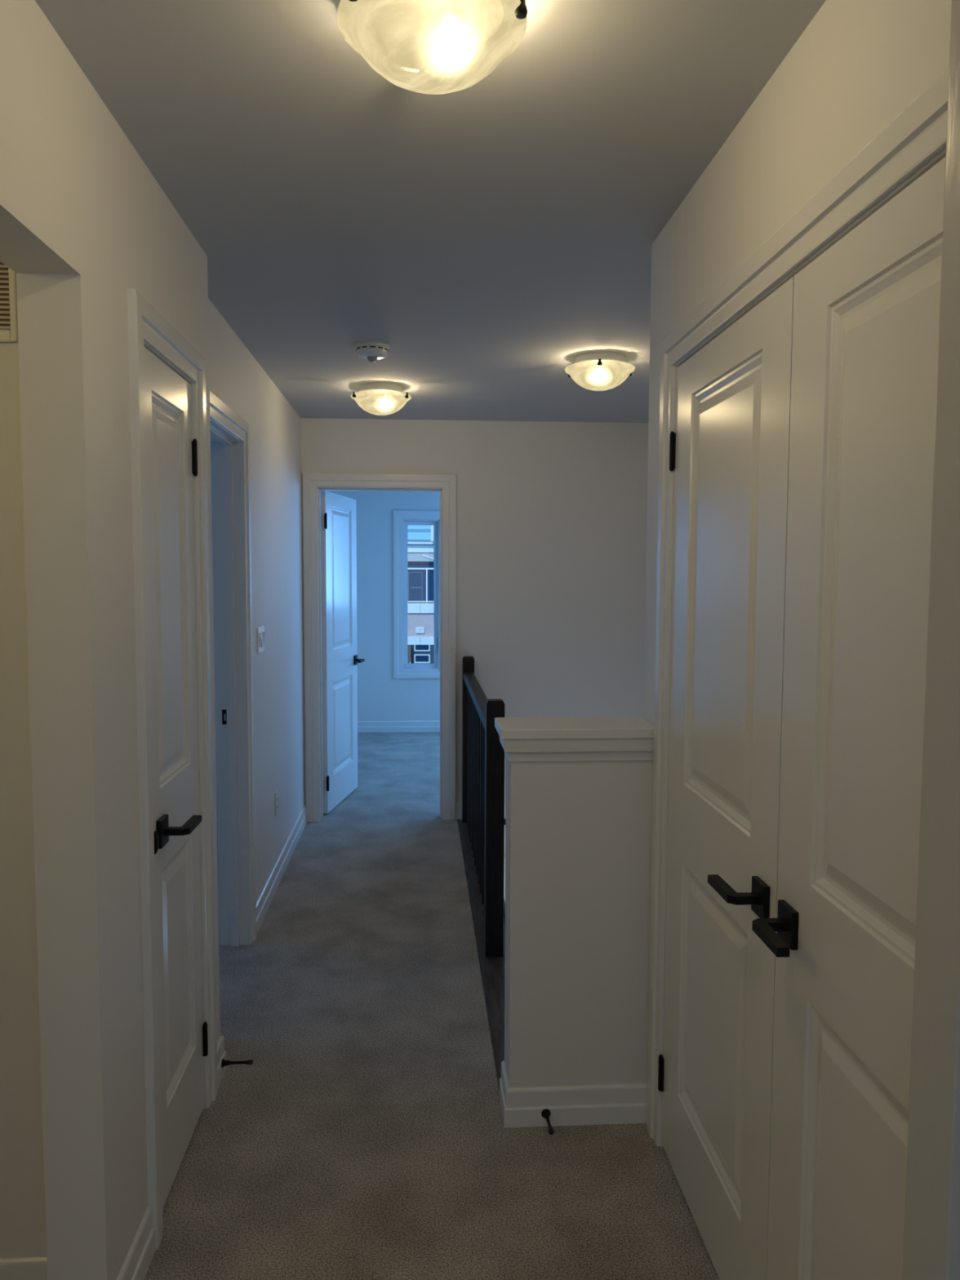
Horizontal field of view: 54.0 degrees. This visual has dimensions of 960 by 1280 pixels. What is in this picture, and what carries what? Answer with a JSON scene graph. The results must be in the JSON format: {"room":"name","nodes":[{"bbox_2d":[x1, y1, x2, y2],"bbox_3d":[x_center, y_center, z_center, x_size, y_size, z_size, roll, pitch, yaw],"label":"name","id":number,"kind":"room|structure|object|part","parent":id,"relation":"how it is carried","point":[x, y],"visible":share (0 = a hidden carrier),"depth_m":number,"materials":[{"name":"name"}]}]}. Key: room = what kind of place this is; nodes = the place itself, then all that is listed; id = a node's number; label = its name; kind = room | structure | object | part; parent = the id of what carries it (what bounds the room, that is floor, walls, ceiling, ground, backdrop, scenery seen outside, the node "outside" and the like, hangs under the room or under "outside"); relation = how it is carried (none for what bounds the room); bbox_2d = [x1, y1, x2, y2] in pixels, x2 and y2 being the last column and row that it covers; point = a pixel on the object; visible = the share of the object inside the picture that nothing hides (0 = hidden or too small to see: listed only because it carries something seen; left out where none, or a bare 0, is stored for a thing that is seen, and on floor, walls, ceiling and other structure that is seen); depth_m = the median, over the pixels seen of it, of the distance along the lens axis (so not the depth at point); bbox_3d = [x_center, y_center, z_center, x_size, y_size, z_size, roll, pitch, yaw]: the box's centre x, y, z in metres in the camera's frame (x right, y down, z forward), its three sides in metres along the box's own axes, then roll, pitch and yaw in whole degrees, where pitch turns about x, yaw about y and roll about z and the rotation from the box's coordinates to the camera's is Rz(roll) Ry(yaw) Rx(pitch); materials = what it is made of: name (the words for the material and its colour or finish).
{"room":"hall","nodes":[
{"label":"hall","id":0,"kind":"room"},
{"bbox_2d":[0,0,220,1279],"bbox_3d":[-0.707,0.269,0.599,0.113,2.440,4.445,0,4,-4],"label":"wall","id":1,"kind":"structure","parent":0,"point":[84,220],"depth_m":1.80,"materials":[{"name":"white paint"}]},
{"bbox_2d":[0,1205,155,1279],"bbox_3d":[-1.466,1.462,0.247,1.704,0.107,3.668,0,4,-4],"label":"baseboard","id":2,"kind":"structure","parent":1,"relation":"attached to","point":[136,1264],"depth_m":1.96,"materials":[{"name":"white paint"}]},
{"bbox_2d":[127,288,217,1249],"bbox_3d":[-0.812,0.298,2.374,0.131,2.124,0.651,0,4,-4],"label":"trim","id":3,"kind":"structure","parent":1,"relation":"attached to","point":[147,328],"depth_m":2.13,"materials":[{"name":"white paint"}]},
{"bbox_3d":[-0.742,0.461,2.143,0.020,0.052,0.010,0,4,-4],"label":"strike plate","id":4,"kind":"part","parent":3,"relation":"part of","materials":[{"name":"black metal"}]},
{"bbox_2d":[143,346,208,1208],"bbox_3d":[-0.750,0.336,2.388,0.106,2.020,0.486,0,4,-4],"label":"door","id":5,"kind":"structure","parent":1,"relation":"in","point":[171,451],"depth_m":2.37,"materials":[{"name":"white paint"}]},
{"bbox_3d":[-0.751,0.453,2.231,0.012,0.066,0.066,0,4,-4],"label":"handle","id":6,"kind":"part","parent":5,"relation":"part of","materials":[{"name":"black metal"}]},
{"bbox_3d":[-0.721,0.449,2.286,0.060,0.016,0.130,0,4,-4],"label":"lever","id":7,"kind":"part","parent":5,"relation":"part of","materials":[{"name":"black metal"}]},
{"bbox_2d":[217,1035,226,1088],"bbox_3d":[-0.836,1.271,2.898,0.104,0.107,0.254,0,4,-4],"label":"baseboard","id":8,"kind":"structure","parent":1,"relation":"attached to","point":[221,1053],"depth_m":2.85,"materials":[{"name":"white paint"}]},
{"bbox_2d":[221,1058,253,1067],"bbox_3d":[-0.736,1.283,2.860,0.091,0.026,0.026,0,4,-4],"label":"door stop","id":9,"kind":"object","parent":1,"relation":"attached to","point":[224,1062],"visible":1,"depth_m":2.86,"materials":[{"name":"black metal"}]},
{"bbox_2d":[0,291,304,1257],"bbox_3d":[-1.679,0.168,1.936,1.700,2.440,7.446,0,4,-4],"label":"wall","id":10,"kind":"structure","parent":0,"point":[22,1184],"depth_m":1.96,"materials":[{"name":"white paint"}]},
{"bbox_2d":[0,261,17,342],"bbox_3d":[-1.162,-0.712,1.798,0.535,0.273,0.008,0,4,-4],"label":"air vent","id":11,"kind":"object","parent":10,"relation":"in","point":[8,299],"visible":0.53,"depth_m":1.82,"materials":[{"name":"white plastic"}]},
{"bbox_2d":[209,390,256,946],"bbox_3d":[-0.978,0.220,3.412,0.146,2.127,0.939,0,4,-4],"label":"trim","id":12,"kind":"structure","parent":10,"relation":"attached to","point":[229,433],"depth_m":3.79,"materials":[{"name":"white paint"}]},
{"bbox_3d":[-1.029,0.311,3.799,0.022,0.060,0.002,0,4,-4],"label":"strike plate","id":13,"kind":"part","parent":12,"relation":"part of","materials":[{"name":"black metal"}]},
{"bbox_2d":[257,626,265,653],"bbox_3d":[-0.965,-0.001,4.162,0.015,0.114,0.164,0,4,-4],"label":"light switch","id":14,"kind":"object","parent":10,"relation":"attached to","point":[260,630],"visible":1,"depth_m":4.13,"materials":[{"name":"white plastic"}]},
{"bbox_2d":[275,790,278,816],"bbox_3d":[-0.995,0.798,4.616,0.009,0.114,0.070,0,4,-4],"label":"wall outlet","id":15,"kind":"object","parent":10,"relation":"attached to","point":[277,791],"visible":1,"depth_m":4.59,"materials":[{"name":"white plastic"}]},
{"bbox_2d":[256,804,306,933],"bbox_3d":[-1.009,1.127,4.869,0.014,0.107,1.834,0,4,-4],"label":"baseboard","id":16,"kind":"structure","parent":10,"relation":"attached to","point":[266,896],"depth_m":4.65,"materials":[{"name":"white paint"}]},
{"bbox_2d":[326,490,439,720],"bbox_3d":[0.089,-0.344,9.054,3.450,2.440,0.160,0,4,-4],"label":"wall","id":17,"kind":"structure","parent":0,"point":[381,696],"depth_m":8.91,"materials":[{"name":"white paint"}]},
{"bbox_2d":[392,510,439,678],"bbox_3d":[-0.565,-0.431,8.996,0.520,1.591,0.178,0,4,-4],"label":"window","id":18,"kind":"structure","parent":17,"relation":"in","point":[402,519],"depth_m":8.93,"materials":[{"name":"white paint"}]},
{"bbox_3d":[-0.566,-0.432,9.002,0.312,1.388,0.045,0,4,-4],"label":"sash","id":19,"kind":"part","parent":18,"relation":"part of","materials":[{"name":"white plastic"}]},
{"bbox_3d":[-0.421,0.053,9.008,0.012,0.150,0.033,0,4,-4],"label":"lock lever","id":20,"kind":"part","parent":18,"relation":"part of","materials":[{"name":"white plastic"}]},
{"bbox_2d":[210,417,648,856],"bbox_3d":[-0.825,0.012,5.777,5.700,2.680,0.113,0,4,-4],"label":"wall","id":21,"kind":"structure","parent":0,"point":[552,517],"depth_m":5.76,"materials":[{"name":"white paint"}]},
{"bbox_2d":[320,490,364,813],"bbox_3d":[-0.925,0.061,6.213,0.176,2.012,0.769,1,4,7],"label":"door","id":22,"kind":"structure","parent":21,"relation":"in","point":[340,660],"depth_m":6.15,"materials":[{"name":"white paint"}]},
{"bbox_3d":[-0.862,0.139,6.538,0.012,0.066,0.066,1,4,7],"label":"handle","id":23,"kind":"part","parent":22,"relation":"part of","materials":[{"name":"black metal"}]},
{"bbox_3d":[-0.835,0.143,6.481,0.060,0.016,0.130,1,4,7],"label":"lever","id":24,"kind":"part","parent":22,"relation":"part of","materials":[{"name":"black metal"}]},
{"bbox_2d":[302,472,456,822],"bbox_3d":[-0.609,0.052,5.795,0.922,2.119,0.149,0,4,-4],"label":"trim","id":25,"kind":"structure","parent":21,"relation":"attached to","point":[313,483],"depth_m":5.71,"materials":[{"name":"white paint"}]},
{"bbox_2d":[357,720,439,732],"bbox_3d":[0.140,0.938,7.518,3.150,0.107,3.091,0,4,-4],"label":"baseboard","id":26,"kind":"structure","parent":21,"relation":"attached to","point":[362,726],"depth_m":8.99,"materials":[{"name":"white paint"}]},
{"bbox_2d":[456,802,462,819],"bbox_3d":[-0.127,1.059,5.836,0.044,0.107,0.014,0,4,-4],"label":"baseboard","id":27,"kind":"structure","parent":21,"relation":"attached to","point":[459,805],"depth_m":5.83,"materials":[{"name":"white paint"}]},
{"bbox_2d":[35,0,826,422],"bbox_3d":[-0.684,-1.222,3.584,5.700,0.100,10.800,0,4,-4],"label":"ceiling","id":28,"kind":"structure","parent":0,"point":[498,232],"depth_m":2.13,"materials":[{"name":"grey paint"}]},
{"bbox_2d":[354,342,389,362],"bbox_3d":[-0.436,-1.155,3.806,0.140,0.064,0.140,0,4,-4],"label":"smoke detector","id":29,"kind":"object","parent":28,"relation":"attached to","point":[371,351],"visible":1,"depth_m":3.76,"materials":[{"name":"white plastic"}]},
{"bbox_2d":[351,382,411,415],"bbox_3d":[-0.488,-1.180,4.649,0.296,0.137,0.304,0,4,-4],"label":"ceiling light","id":30,"kind":"object","parent":28,"relation":"attached to","point":[378,398],"visible":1,"depth_m":4.55,"materials":[{"name":"white glass"}]},
{"bbox_2d":[337,0,527,94],"bbox_3d":[-0.075,-0.947,1.482,0.296,0.137,0.303,0,4,-4],"label":"ceiling light","id":31,"kind":"object","parent":28,"relation":"attached to","point":[424,46],"visible":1,"depth_m":1.42,"materials":[{"name":"white glass"}]},
{"bbox_2d":[564,351,635,391],"bbox_3d":[0.507,-1.127,3.987,0.296,0.137,0.301,0,4,-4],"label":"ceiling light","id":32,"kind":"object","parent":28,"relation":"attached to","point":[592,371],"visible":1,"depth_m":3.90,"materials":[{"name":"white glass"}]},
{"bbox_2d":[144,732,719,1279],"bbox_3d":[-0.696,1.280,3.791,5.500,0.040,10.650,0,4,-4],"label":"floor","id":33,"kind":"structure","parent":0,"point":[364,1136],"depth_m":2.62,"materials":[{"name":"beige carpet"}]},
{"bbox_2d":[504,755,653,1087],"bbox_3d":[0.275,0.801,2.666,0.397,1.087,0.145,0,4,-4],"label":"wall","id":34,"kind":"structure","parent":0,"point":[579,833],"depth_m":2.59,"materials":[{"name":"white paint"}]},
{"bbox_2d":[499,1060,648,1128],"bbox_3d":[0.268,1.291,2.682,0.422,0.107,0.160,0,4,0],"label":"baseboard","id":35,"kind":"structure","parent":34,"relation":"attached to","point":[610,1104],"depth_m":2.62,"materials":[{"name":"white paint"}]},
{"bbox_2d":[457,819,505,1093],"bbox_3d":[0.039,1.236,4.311,0.163,0.026,3.096,0,4,-4],"label":"trim","id":36,"kind":"structure","parent":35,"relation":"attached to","point":[491,968],"depth_m":3.67,"materials":[{"name":"brown wood"}]},
{"bbox_2d":[462,656,504,956],"bbox_3d":[-0.008,0.675,4.756,0.072,1.028,2.090,0,4,-4],"label":"stair railing","id":37,"kind":"object","parent":36,"relation":"on","point":[482,750],"visible":0.98,"depth_m":3.75,"materials":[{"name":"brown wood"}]},
{"bbox_3d":[-0.072,0.607,5.762,0.070,1.016,0.070,0,4,-4],"label":"newel post","id":38,"kind":"part","parent":37,"relation":"part of","materials":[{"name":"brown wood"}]},
{"bbox_3d":[-0.006,0.283,4.729,0.068,0.047,1.948,0,4,-4],"label":"handrail","id":39,"kind":"part","parent":37,"relation":"part of","materials":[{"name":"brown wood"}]},
{"bbox_3d":[0.057,0.748,3.752,0.072,1.028,0.072,0,4,-4],"label":"newel post","id":40,"kind":"part","parent":37,"relation":"part of","materials":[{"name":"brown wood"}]},
{"bbox_2d":[541,1108,554,1134],"bbox_3d":[0.187,1.315,2.566,0.026,0.026,0.091,0,4,-6],"label":"door stop","id":41,"kind":"object","parent":35,"relation":"attached to","point":[545,1113],"visible":1,"depth_m":2.59,"materials":[{"name":"black metal"}]},
{"bbox_2d":[494,716,653,739],"bbox_3d":[0.262,0.245,2.632,0.427,0.027,0.214,0,4,-4],"label":"trim","id":42,"kind":"structure","parent":34,"relation":"on","point":[555,727],"depth_m":2.54,"materials":[{"name":"white paint"}]},
{"bbox_2d":[499,737,653,761],"bbox_3d":[0.267,0.292,2.617,0.419,0.064,0.167,0,4,-4],"label":"trim","id":43,"kind":"structure","parent":34,"relation":"attached to","point":[554,749],"depth_m":2.54,"materials":[{"name":"white paint"}]},
{"bbox_2d":[644,0,951,725],"bbox_3d":[1.005,1.646,0.713,0.805,5.190,4.250,0,4,-4],"label":"wall","id":44,"kind":"structure","parent":0,"point":[857,64],"depth_m":1.65,"materials":[{"name":"white paint"}]},
{"bbox_2d":[657,276,794,1279],"bbox_3d":[0.495,0.358,2.078,0.106,2.032,0.759,0,4,-4],"label":"door","id":45,"kind":"structure","parent":44,"relation":"in","point":[729,446],"depth_m":1.99,"materials":[{"name":"white paint"}]},
{"bbox_3d":[0.489,0.482,1.822,0.060,0.016,0.130,0,4,-4],"label":"lever","id":46,"kind":"part","parent":45,"relation":"part of","materials":[{"name":"black metal"}]},
{"bbox_3d":[0.527,0.485,1.771,0.012,0.066,0.066,0,4,-4],"label":"handle","id":47,"kind":"part","parent":45,"relation":"part of","materials":[{"name":"black metal"}]},
{"bbox_2d":[647,66,949,1146],"bbox_3d":[0.583,0.346,1.700,0.128,2.137,1.673,0,4,-4],"label":"trim","id":48,"kind":"structure","parent":44,"relation":"attached to","point":[913,142],"depth_m":1.89,"materials":[{"name":"white paint"}]},
{"bbox_2d":[751,156,946,1279],"bbox_3d":[0.544,0.413,1.319,0.106,2.032,0.759,0,4,-4],"label":"door","id":49,"kind":"structure","parent":44,"relation":"in","point":[866,313],"depth_m":1.41,"materials":[{"name":"white paint"}]},
{"bbox_3d":[0.505,0.499,1.585,0.060,0.016,0.130,0,4,-4],"label":"lever","id":50,"kind":"part","parent":49,"relation":"part of","materials":[{"name":"black metal"}]},
{"bbox_3d":[0.535,0.495,1.640,0.012,0.066,0.066,0,4,-4],"label":"handle","id":51,"kind":"part","parent":49,"relation":"part of","materials":[{"name":"black metal"}]},
{"bbox_2d":[902,0,959,1279],"bbox_3d":[0.553,0.238,1.102,0.044,2.440,0.066,0,4,-4],"label":"wall","id":52,"kind":"structure","parent":0,"point":[931,1242],"depth_m":1.10,"materials":[{"name":"grey paint"}]},
{"bbox_3d":[0.573,2.592,4.502,1.178,2.749,3.209,0,4,-4],"label":"wall","id":53,"kind":"structure","parent":0,"visible":0},
{"bbox_2d":[503,856,505,897],"bbox_3d":[0.536,1.480,5.926,1.066,0.260,0.042,0,4,-4],"label":"trim","id":54,"kind":"structure","parent":53,"relation":"attached to","point":[504,856],"depth_m":5.88,"materials":[{"name":"white paint"}]},
{"label":"outside","id":55,"kind":"structure","parent":0,"visible":0},
{"bbox_3d":[-2.256,2.249,34.834,80.000,0.100,50.700,0,4,-4],"label":"street","id":56,"kind":"object","parent":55,"visible":0},
{"bbox_2d":[407,525,434,663],"bbox_3d":[-1.814,-0.338,27.981,10.600,6.060,8.620,0,4,-4],"label":"house","id":57,"kind":"structure","parent":56,"relation":"on","point":[420,638],"depth_m":23.97,"materials":[{"name":"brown brick"}]},
{"bbox_3d":[-1.823,1.508,23.976,0.140,2.760,0.140,0,4,-4],"label":"garage post","id":58,"kind":"part","parent":57,"relation":"part of","materials":[{"name":"brown"}]},
{"bbox_3d":[-1.647,-1.373,23.967,0.365,0.710,0.020,0,4,-4],"label":"sash","id":59,"kind":"part","parent":57,"relation":"part of","materials":[{"name":"blue"}]},
{"bbox_3d":[-1.528,-2.760,23.532,10.000,0.580,0.040,0,4,-4],"label":"terrace railing","id":60,"kind":"part","parent":57,"relation":"part of","materials":[{"name":"teal"}]},
{"bbox_3d":[-1.476,0.474,24.018,0.400,0.220,0.020,0,4,-4],"label":"garage pane frame","id":61,"kind":"part","parent":57,"relation":"part of","materials":[{"name":"white"}]},
{"bbox_3d":[-1.476,0.474,24.020,0.344,0.164,0.005,0,4,-4],"label":"garage pane","id":62,"kind":"part","parent":57,"relation":"part of","materials":[{"name":"clear glass"}]},
{"bbox_3d":[-1.475,0.174,23.996,0.400,0.220,0.020,0,4,-4],"label":"garage pane frame","id":63,"kind":"part","parent":57,"relation":"part of","materials":[{"name":"white"}]},
{"bbox_3d":[-1.475,0.174,23.998,0.344,0.164,0.005,0,4,-4],"label":"garage pane","id":64,"kind":"part","parent":57,"relation":"part of","materials":[{"name":"clear glass"}]},
{"bbox_3d":[-1.511,1.497,24.108,4.900,2.765,0.025,0,4,-4],"label":"garage door","id":65,"kind":"part","parent":57,"relation":"part of","materials":[{"name":"blue"}]},
{"bbox_3d":[-1.193,-2.760,23.549,0.070,0.580,0.070,0,4,-4],"label":"terrace post","id":66,"kind":"part","parent":57,"relation":"part of","materials":[{"name":"white"}]}
]}

